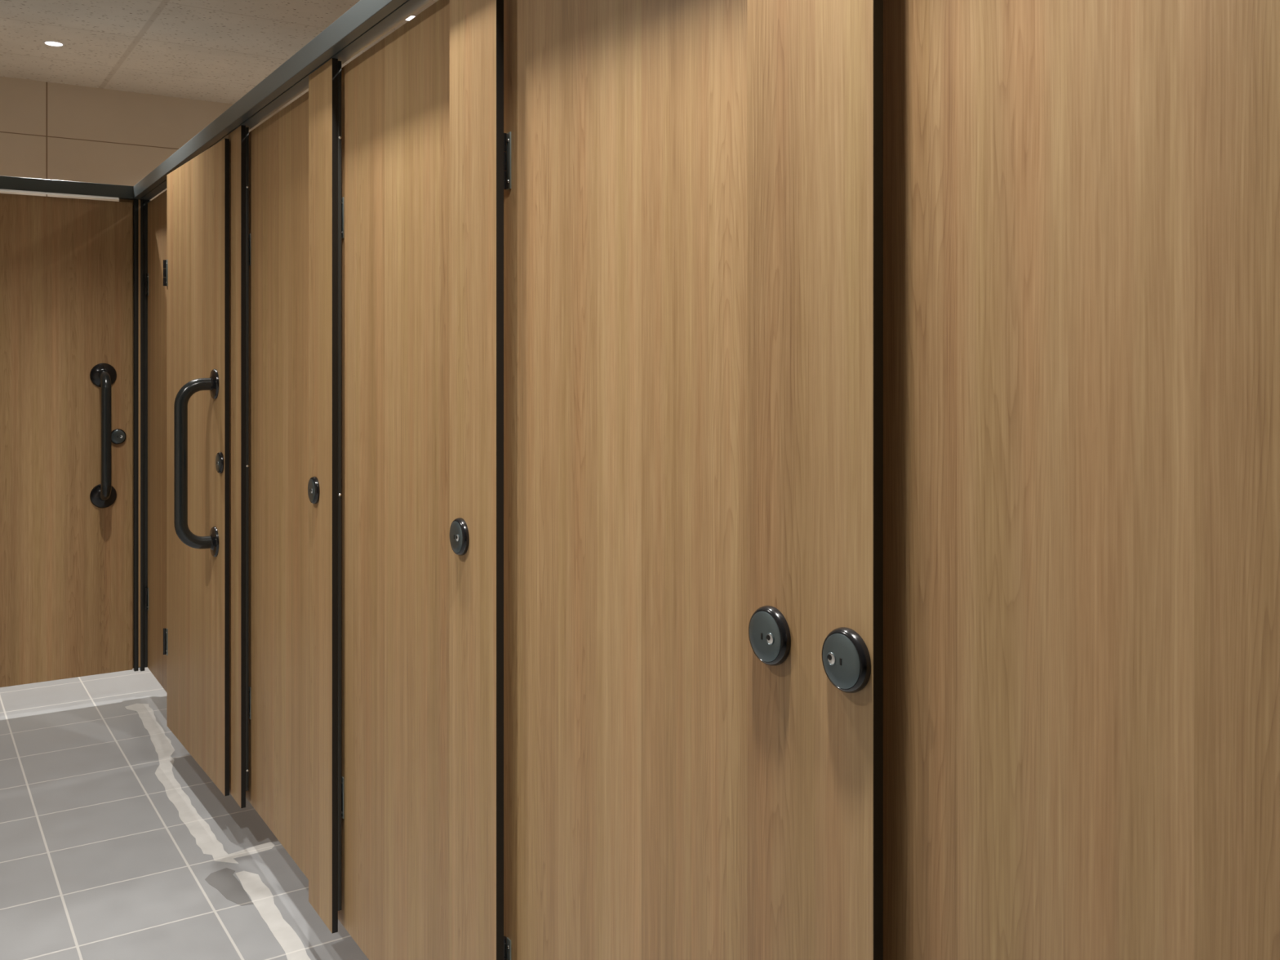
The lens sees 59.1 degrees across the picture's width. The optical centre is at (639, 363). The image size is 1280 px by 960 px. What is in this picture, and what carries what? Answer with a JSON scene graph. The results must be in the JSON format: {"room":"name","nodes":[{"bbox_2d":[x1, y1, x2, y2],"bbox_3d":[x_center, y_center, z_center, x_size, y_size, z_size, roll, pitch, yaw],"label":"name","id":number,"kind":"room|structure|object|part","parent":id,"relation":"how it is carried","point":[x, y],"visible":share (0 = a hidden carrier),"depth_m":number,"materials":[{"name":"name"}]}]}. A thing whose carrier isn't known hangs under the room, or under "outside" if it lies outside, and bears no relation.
{"room":"public restroom","nodes":[
{"label":"public restroom","id":0,"kind":"room"},
{"bbox_2d":[0,75,280,201],"bbox_3d":[-2.948,-0.012,5.439,3.800,2.696,0.080,0,0,-33],"label":"wall","id":1,"kind":"structure","parent":0,"point":[49,131],"depth_m":5.55,"materials":[{"name":"beige tile"}]},
{"bbox_2d":[0,666,368,959],"bbox_3d":[-0.141,1.361,1.055,3.800,0.050,10.330,0,0,-33],"label":"floor","id":2,"kind":"structure","parent":0,"point":[97,861],"depth_m":3.09,"materials":[{"name":"grey tile"}]},
{"bbox_2d":[124,703,275,863],"bbox_3d":[-1.509,1.336,3.733,0.186,0.001,1.684,0,0,-33],"label":"strip","id":3,"kind":"object","parent":2,"relation":"on","point":[197,827],"visible":1,"depth_m":3.45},
{"bbox_2d":[235,871,311,959],"bbox_3d":[0.025,1.336,1.301,0.059,0.001,3.964,0,0,-33],"label":"strip","id":4,"kind":"object","parent":2,"relation":"on","point":[261,896],"visible":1,"depth_m":2.73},
{"bbox_2d":[0,0,438,110],"bbox_3d":[-0.141,-1.385,1.055,3.800,0.050,10.330,0,0,-33],"label":"ceiling","id":5,"kind":"structure","parent":0,"point":[214,51],"depth_m":4.74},
{"bbox_2d":[42,40,65,46],"bbox_3d":[-2.488,-1.358,4.789,0.084,0.003,0.084,0,0,-33],"label":"recessed light","id":6,"kind":"object","parent":5,"relation":"in","point":[55,43],"visible":1,"depth_m":4.79,"materials":[{"name":"white"}]},
{"bbox_2d":[404,14,416,21],"bbox_3d":[-0.898,-1.358,4.436,0.084,0.003,0.084,0,0,-33],"label":"recessed light","id":7,"kind":"object","parent":5,"relation":"in","point":[411,17],"visible":0.2,"depth_m":4.42,"materials":[{"name":"white"}]},
{"bbox_3d":[1.492,-0.012,2.101,0.080,2.696,10.330,0,0,-33],"label":"wall","id":8,"kind":"structure","parent":0,"visible":0},
{"bbox_3d":[1.299,0.282,0.883,1.558,1.868,0.013,0,0,-33],"label":"divider panel","id":9,"kind":"object","parent":8,"relation":"attached to","visible":0},
{"bbox_2d":[133,0,432,199],"bbox_3d":[-0.645,-0.677,2.397,0.062,0.050,4.933,0,0,-33],"label":"rail","id":10,"kind":"object","parent":9,"relation":"attached to","point":[366,21],"visible":1,"depth_m":2.60,"materials":[{"name":"grey metal"}]},
{"bbox_2d":[0,175,147,199],"bbox_3d":[-2.905,-0.677,3.917,2.229,0.050,0.062,0,0,-33],"label":"rail","id":11,"kind":"object","parent":10,"relation":"attached to","point":[7,184],"visible":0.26,"depth_m":4.33,"materials":[{"name":"grey metal"}]},
{"bbox_2d":[119,199,139,668],"bbox_3d":[-2.017,0.282,4.506,0.116,1.868,0.013,0,0,-33],"label":"pilaster","id":12,"kind":"object","parent":11,"relation":"attached to","point":[120,200],"visible":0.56,"depth_m":4.50,"materials":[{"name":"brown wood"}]},
{"bbox_2d":[133,199,151,671],"bbox_3d":[-1.984,0.286,4.502,0.067,1.876,0.026,0,0,-33],"label":"post","id":13,"kind":"object","parent":11,"relation":"attached to","point":[140,206],"visible":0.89,"depth_m":4.49,"materials":[{"name":"grey metal"}]},
{"bbox_2d":[145,190,166,692],"bbox_3d":[-1.760,0.286,4.184,0.026,1.852,0.746,0,0,-33],"label":"partition panel","id":14,"kind":"object","parent":13,"relation":"attached to","point":[156,591],"depth_m":4.32,"materials":[{"name":"brown wood"}]},
{"bbox_2d":[163,137,229,795],"bbox_3d":[-1.420,0.291,3.453,0.125,1.849,0.755,0,0,-34],"label":"door","id":15,"kind":"structure","parent":14,"relation":"attached to","point":[196,267],"depth_m":3.38,"materials":[{"name":"brown wood"}]},
{"bbox_3d":[-1.274,0.286,3.223,0.106,0.491,0.036,0,0,-34],"label":"grab handle","id":16,"kind":"part","parent":15,"relation":"part of","materials":[{"name":"black metal"}]},
{"bbox_3d":[-1.196,0.281,3.194,0.003,0.051,0.051,0,0,-34],"label":"plate","id":17,"kind":"part","parent":15,"relation":"part of","materials":[{"name":"grey metal"}]},
{"bbox_2d":[228,124,248,808],"bbox_3d":[-1.122,0.282,3.151,0.021,1.868,0.153,0,0,-33],"label":"pilaster","id":18,"kind":"object","parent":10,"relation":"attached to","point":[238,138],"visible":0.97,"depth_m":3.09,"materials":[{"name":"brown wood"}]},
{"bbox_2d":[245,91,308,879],"bbox_3d":[-0.905,0.286,2.849,0.026,1.852,0.725,0,0,-33],"label":"door","id":19,"kind":"structure","parent":18,"relation":"attached to","point":[278,790],"depth_m":2.86,"materials":[{"name":"brown wood"}]},
{"bbox_2d":[307,57,341,933],"bbox_3d":[-0.700,0.282,2.478,0.029,1.868,0.173,0,0,-35],"label":"pilaster","id":20,"kind":"object","parent":10,"relation":"attached to","point":[324,486],"visible":1,"depth_m":2.43,"materials":[{"name":"brown wood"}]},
{"bbox_3d":[-0.728,0.281,2.499,0.003,0.051,0.051,0,0,-33],"label":"plate","id":21,"kind":"part","parent":20,"relation":"part of","materials":[{"name":"grey metal"}]},
{"bbox_2d":[337,0,449,959],"bbox_3d":[-0.471,0.286,2.171,0.026,1.852,0.715,0,0,-33],"label":"door","id":22,"kind":"structure","parent":20,"relation":"attached to","point":[395,95],"depth_m":2.16,"materials":[{"name":"brown wood"}]},
{"bbox_2d":[449,0,503,959],"bbox_3d":[-0.268,0.282,1.799,0.025,1.868,0.181,0,0,-33],"label":"pilaster","id":23,"kind":"object","parent":10,"relation":"attached to","point":[476,26],"visible":1,"depth_m":1.78,"materials":[{"name":"brown wood"}]},
{"bbox_3d":[-0.299,0.281,1.827,0.003,0.051,0.051,0,0,-33],"label":"plate","id":24,"kind":"part","parent":23,"relation":"part of","materials":[{"name":"grey metal"}]},
{"bbox_2d":[503,0,746,959],"bbox_3d":[-0.034,0.286,1.489,0.026,1.852,0.695,0,0,-33],"label":"door","id":25,"kind":"structure","parent":23,"relation":"attached to","point":[625,121],"depth_m":1.47,"materials":[{"name":"brown wood"}]},
{"bbox_2d":[746,0,883,959],"bbox_3d":[0.165,0.282,1.123,0.025,1.868,0.189,0,0,-33],"label":"pilaster","id":26,"kind":"object","parent":10,"relation":"attached to","point":[815,68],"visible":1,"depth_m":1.11,"materials":[{"name":"brown wood"}]},
{"bbox_3d":[0.128,0.281,1.161,0.003,0.051,0.051,0,0,-33],"label":"plate","id":27,"kind":"part","parent":26,"relation":"part of","materials":[{"name":"grey metal"}]},
{"bbox_3d":[0.189,0.281,1.065,0.003,0.051,0.051,0,0,-33],"label":"plate","id":28,"kind":"part","parent":26,"relation":"part of","materials":[{"name":"grey metal"}]},
{"bbox_3d":[-3.742,0.282,3.386,0.246,1.868,0.015,0,0,-33],"label":"partition panel","id":29,"kind":"object","parent":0,"visible":0},
{"bbox_2d":[0,193,132,687],"bbox_3d":[-2.800,0.288,3.927,1.919,1.856,0.116,0,0,-33],"label":"door","id":30,"kind":"structure","parent":29,"relation":"attached to","point":[66,263],"depth_m":4.34,"materials":[{"name":"brown wood"}]},
{"bbox_3d":[-2.075,0.282,4.378,0.037,0.509,0.096,0,0,-33],"label":"grab handle","id":31,"kind":"part","parent":30,"relation":"part of","materials":[{"name":"black metal"}]},
{"bbox_3d":[-2.055,0.288,4.443,0.051,0.051,0.003,0,0,-33],"label":"plate","id":32,"kind":"part","parent":30,"relation":"part of","materials":[{"name":"grey metal"}]},
{"bbox_3d":[0.605,0.282,0.447,0.013,1.868,0.200,0,0,-33],"label":"partition panel","id":33,"kind":"object","parent":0,"visible":0},
{"bbox_2d":[883,0,1279,959],"bbox_3d":[0.404,0.286,0.822,0.015,1.852,0.630,0,0,-33],"label":"door","id":34,"kind":"structure","parent":33,"relation":"attached to","point":[1082,197],"depth_m":0.89,"materials":[{"name":"brown wood"}]}
]}

